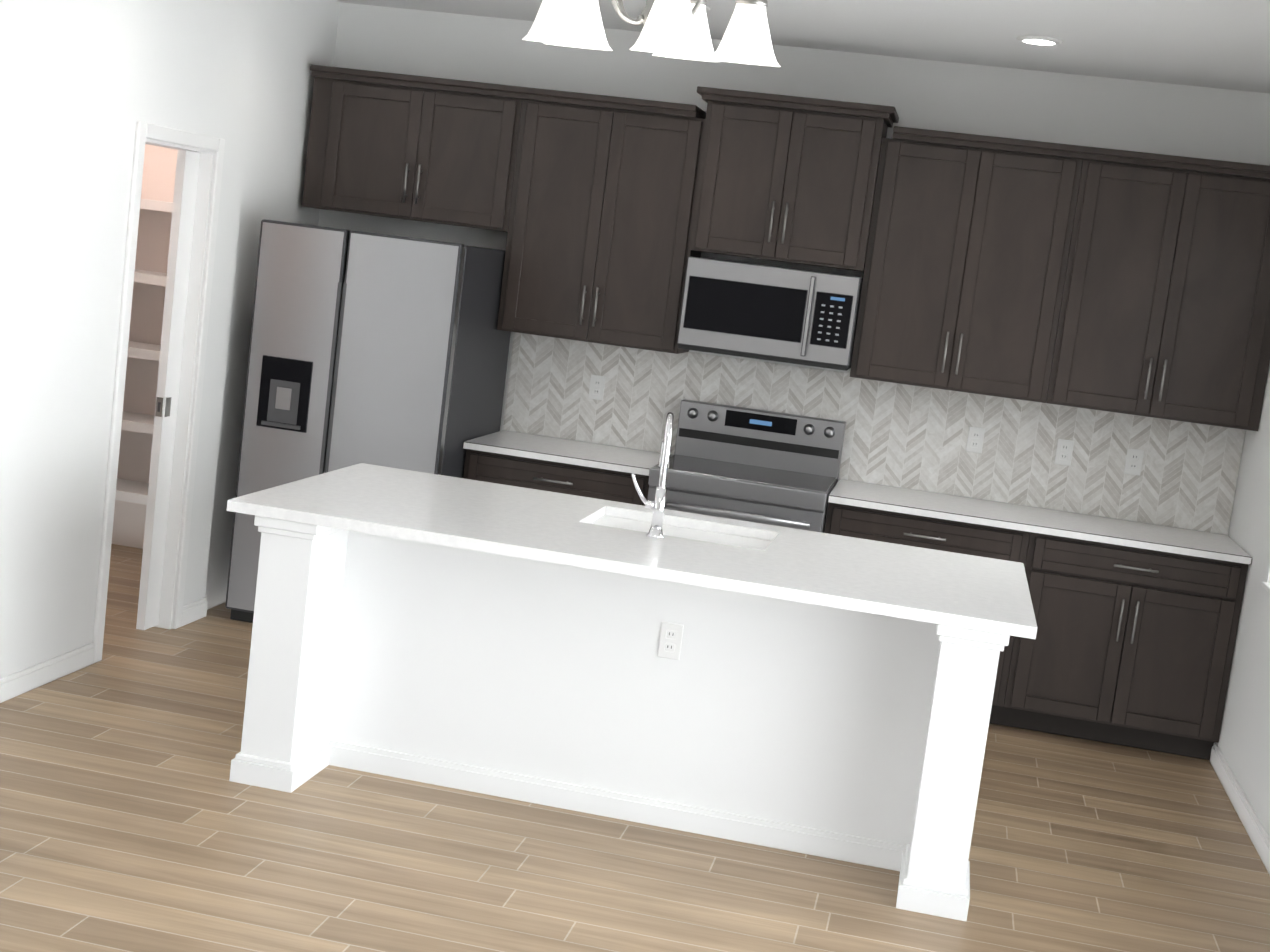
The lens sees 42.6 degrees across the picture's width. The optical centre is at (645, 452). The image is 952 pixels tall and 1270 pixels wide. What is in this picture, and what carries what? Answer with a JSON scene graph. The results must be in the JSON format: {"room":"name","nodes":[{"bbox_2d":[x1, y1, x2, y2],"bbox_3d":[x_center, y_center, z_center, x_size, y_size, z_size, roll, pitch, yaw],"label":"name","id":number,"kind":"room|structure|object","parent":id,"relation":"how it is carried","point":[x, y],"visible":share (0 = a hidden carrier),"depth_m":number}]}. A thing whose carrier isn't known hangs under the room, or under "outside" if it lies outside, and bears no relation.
{"room":"kitchen","nodes":[
{"label":"kitchen","id":0,"kind":"room"},
{"bbox_2d":[0,0,351,678],"bbox_3d":[-2.062,-0.596,6.141,0.150,2.850,3.890,8,7,10],"label":"wall","id":1,"kind":"structure","parent":0,"point":[87,87],"depth_m":6.07},
{"bbox_2d":[0,643,94,702],"bbox_3d":[-2.331,0.868,5.365,0.014,0.083,1.957,8,7,10],"label":"baseboard","id":2,"kind":"structure","parent":1,"relation":"attached to","point":[42,674],"depth_m":5.99},
{"bbox_2d":[115,199,172,504],"bbox_3d":[-2.188,-0.470,8.143,0.768,1.498,0.328,8,7,10],"label":"shelf","id":3,"kind":"object","parent":1,"relation":"attached to","point":[132,491],"depth_m":8.04},
{"bbox_2d":[93,121,224,662],"bbox_3d":[-2.024,-0.256,6.570,0.166,2.087,0.720,8,7,10],"label":"door frame","id":4,"kind":"structure","parent":1,"relation":"attached to","point":[164,134],"depth_m":6.78},
{"bbox_2d":[136,150,199,629],"bbox_3d":[-1.993,-0.249,6.797,0.040,2.004,0.125,8,7,10],"label":"pocket door","id":5,"kind":"structure","parent":1,"relation":"in","point":[182,221],"depth_m":6.77},
{"bbox_2d":[302,68,521,235],"bbox_3d":[-1.061,-1.412,7.697,1.010,0.625,0.327,8,7,10],"label":"upper cabinet","id":6,"kind":"object","parent":1,"relation":"attached to","point":[432,151],"depth_m":7.53},
{"bbox_2d":[497,92,701,353],"bbox_3d":[-0.177,-1.056,7.557,0.858,1.079,0.327,8,7,10],"label":"upper cabinet","id":7,"kind":"object","parent":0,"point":[596,252],"depth_m":7.40},
{"bbox_2d":[0,544,1269,951],"bbox_3d":[-2.524,1.286,2.543,8.660,0.120,12.070,8,7,10],"label":"floor","id":8,"kind":"structure","parent":0,"point":[132,818],"depth_m":4.96},
{"bbox_2d":[225,219,510,622],"bbox_3d":[-1.236,-0.114,7.506,0.910,1.777,0.956,8,7,10],"label":"refrigerator","id":9,"kind":"object","parent":8,"relation":"on","point":[386,350],"visible":0.73,"depth_m":7.03},
{"bbox_2d":[463,450,648,505],"bbox_3d":[-0.387,0.439,7.599,0.858,0.870,0.608,8,7,10],"label":"base cabinet","id":10,"kind":"object","parent":8,"relation":"on","point":[492,468],"depth_m":7.26},
{"bbox_2d":[463,430,672,477],"bbox_3d":[-0.336,-0.004,7.526,0.858,0.034,0.648,8,7,10],"label":"countertop","id":11,"kind":"structure","parent":10,"relation":"on","point":[620,460],"depth_m":7.34},
{"bbox_2d":[229,512,1014,920],"bbox_3d":[-0.034,0.736,5.502,2.340,0.869,1.110,8,7,10],"label":"kitchen island","id":12,"kind":"object","parent":8,"relation":"on","point":[655,662],"depth_m":5.24},
{"bbox_2d":[227,464,1036,638],"bbox_3d":[0.015,0.287,5.465,2.502,0.035,1.160,8,7,10],"label":"island countertop","id":13,"kind":"structure","parent":12,"relation":"on","point":[986,592],"depth_m":5.26},
{"bbox_2d":[627,412,673,539],"bbox_3d":[0.037,0.063,5.466,0.135,0.411,0.223,8,7,10],"label":"faucet","id":14,"kind":"object","parent":13,"relation":"on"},
{"bbox_2d":[587,512,774,547],"bbox_3d":[0.109,0.392,5.687,0.648,0.226,0.438,8,7,10],"label":"sink","id":15,"kind":"object","parent":13,"relation":"in","point":[616,519],"depth_m":5.84},
{"bbox_2d":[647,399,845,532],"bbox_3d":[0.417,0.413,7.361,0.774,1.175,0.732,8,7,10],"label":"range","id":16,"kind":"object","parent":8,"relation":"on","point":[757,466],"visible":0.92,"depth_m":7.52},
{"bbox_2d":[824,502,1034,724],"bbox_3d":[1.213,0.672,7.307,0.860,0.870,0.608,8,7,10],"label":"base cabinet","id":17,"kind":"object","parent":8,"relation":"on","point":[929,533],"depth_m":6.97},
{"bbox_2d":[1003,534,1251,759],"bbox_3d":[2.065,0.795,7.152,0.890,0.870,0.608,8,7,10],"label":"base cabinet","id":18,"kind":"object","parent":8,"relation":"on","point":[1135,640],"depth_m":6.86},
{"bbox_2d":[828,479,1251,565],"bbox_3d":[1.698,0.291,7.155,1.750,0.034,0.648,8,7,10],"label":"countertop","id":19,"kind":"structure","parent":18,"relation":"on","point":[1214,547],"depth_m":6.99},
{"bbox_2d":[686,92,889,275],"bbox_3d":[0.651,-1.208,7.355,0.780,0.684,0.377,8,7,10],"label":"upper cabinet","id":20,"kind":"object","parent":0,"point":[791,181],"depth_m":7.17},
{"bbox_2d":[677,257,862,370],"bbox_3d":[0.574,-0.635,7.388,0.770,0.412,0.446,8,7,10],"label":"microwave","id":21,"kind":"object","parent":20,"relation":"attached to","point":[794,316],"visible":1,"depth_m":7.21},
{"bbox_2d":[336,0,1269,92],"bbox_3d":[-2.155,-1.704,2.183,8.660,0.250,12.070,8,7,10],"label":"ceiling","id":22,"kind":"structure","parent":0,"point":[1222,44],"depth_m":6.46},
{"bbox_2d":[523,0,780,66],"bbox_3d":[0.054,-1.149,3.521,0.555,0.624,0.560,8,7,10],"label":"chandelier","id":23,"kind":"object","parent":22,"relation":"hanging from","point":[678,29],"visible":1,"depth_m":3.46},
{"bbox_2d":[1017,35,1061,44],"bbox_3d":[1.552,-1.624,6.423,0.175,0.011,0.175,2,8,-34],"label":"recessed light","id":24,"kind":"object","parent":22,"relation":"in","point":[1036,40],"depth_m":6.38},
{"bbox_2d":[503,332,1245,534],"bbox_3d":[0.992,-0.117,7.581,3.392,0.494,0.010,8,7,10],"label":"backsplash","id":25,"kind":"structure","parent":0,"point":[906,436],"depth_m":7.53},
{"bbox_2d":[588,375,605,399],"bbox_3d":[-0.231,-0.313,7.792,0.072,0.116,0.009,8,7,10],"label":"outlet","id":26,"kind":"object","parent":25,"relation":"attached to","point":[597,383],"depth_m":7.79},
{"bbox_2d":[966,427,984,452],"bbox_3d":[1.514,-0.060,7.474,0.072,0.116,0.009,8,7,10],"label":"outlet","id":27,"kind":"object","parent":25,"relation":"attached to","point":[975,439],"depth_m":7.47},
{"bbox_2d":[1055,439,1073,465],"bbox_3d":[1.904,-0.003,7.403,0.072,0.116,0.009,8,7,10],"label":"outlet","id":28,"kind":"object","parent":25,"relation":"attached to","point":[1064,450],"depth_m":7.40},
{"bbox_2d":[1124,448,1143,475],"bbox_3d":[2.204,0.040,7.348,0.072,0.116,0.009,8,7,10],"label":"outlet","id":29,"kind":"object","parent":25,"relation":"attached to","point":[1133,462],"depth_m":7.35},
{"bbox_2d":[850,128,1085,403],"bbox_3d":[1.423,-0.824,7.266,0.860,1.079,0.327,8,7,10],"label":"upper cabinet","id":30,"kind":"object","parent":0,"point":[964,283],"depth_m":7.11},
{"bbox_2d":[1050,152,1269,430],"bbox_3d":[2.275,-0.700,7.110,0.890,1.079,0.327,8,7,10],"label":"upper cabinet","id":31,"kind":"object","parent":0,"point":[1096,278],"depth_m":6.96},
{"bbox_2d":[1215,363,1269,837],"bbox_3d":[1.713,0.421,1.552,0.300,2.850,11.920,8,7,10],"label":"wall","id":32,"kind":"structure","parent":0,"point":[1244,738],"depth_m":6.54},
{"bbox_2d":[1210,743,1269,874],"bbox_3d":[2.138,1.397,5.544,0.014,0.083,2.780,8,7,10],"label":"baseboard","id":33,"kind":"structure","parent":32,"relation":"attached to","point":[1259,837],"depth_m":6.14},
{"bbox_2d":[1261,582,1269,593],"bbox_3d":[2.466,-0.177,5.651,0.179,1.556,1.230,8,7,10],"label":"window sill","id":34,"kind":"structure","parent":32,"relation":"in","point":[1265,586],"depth_m":6.28}
]}

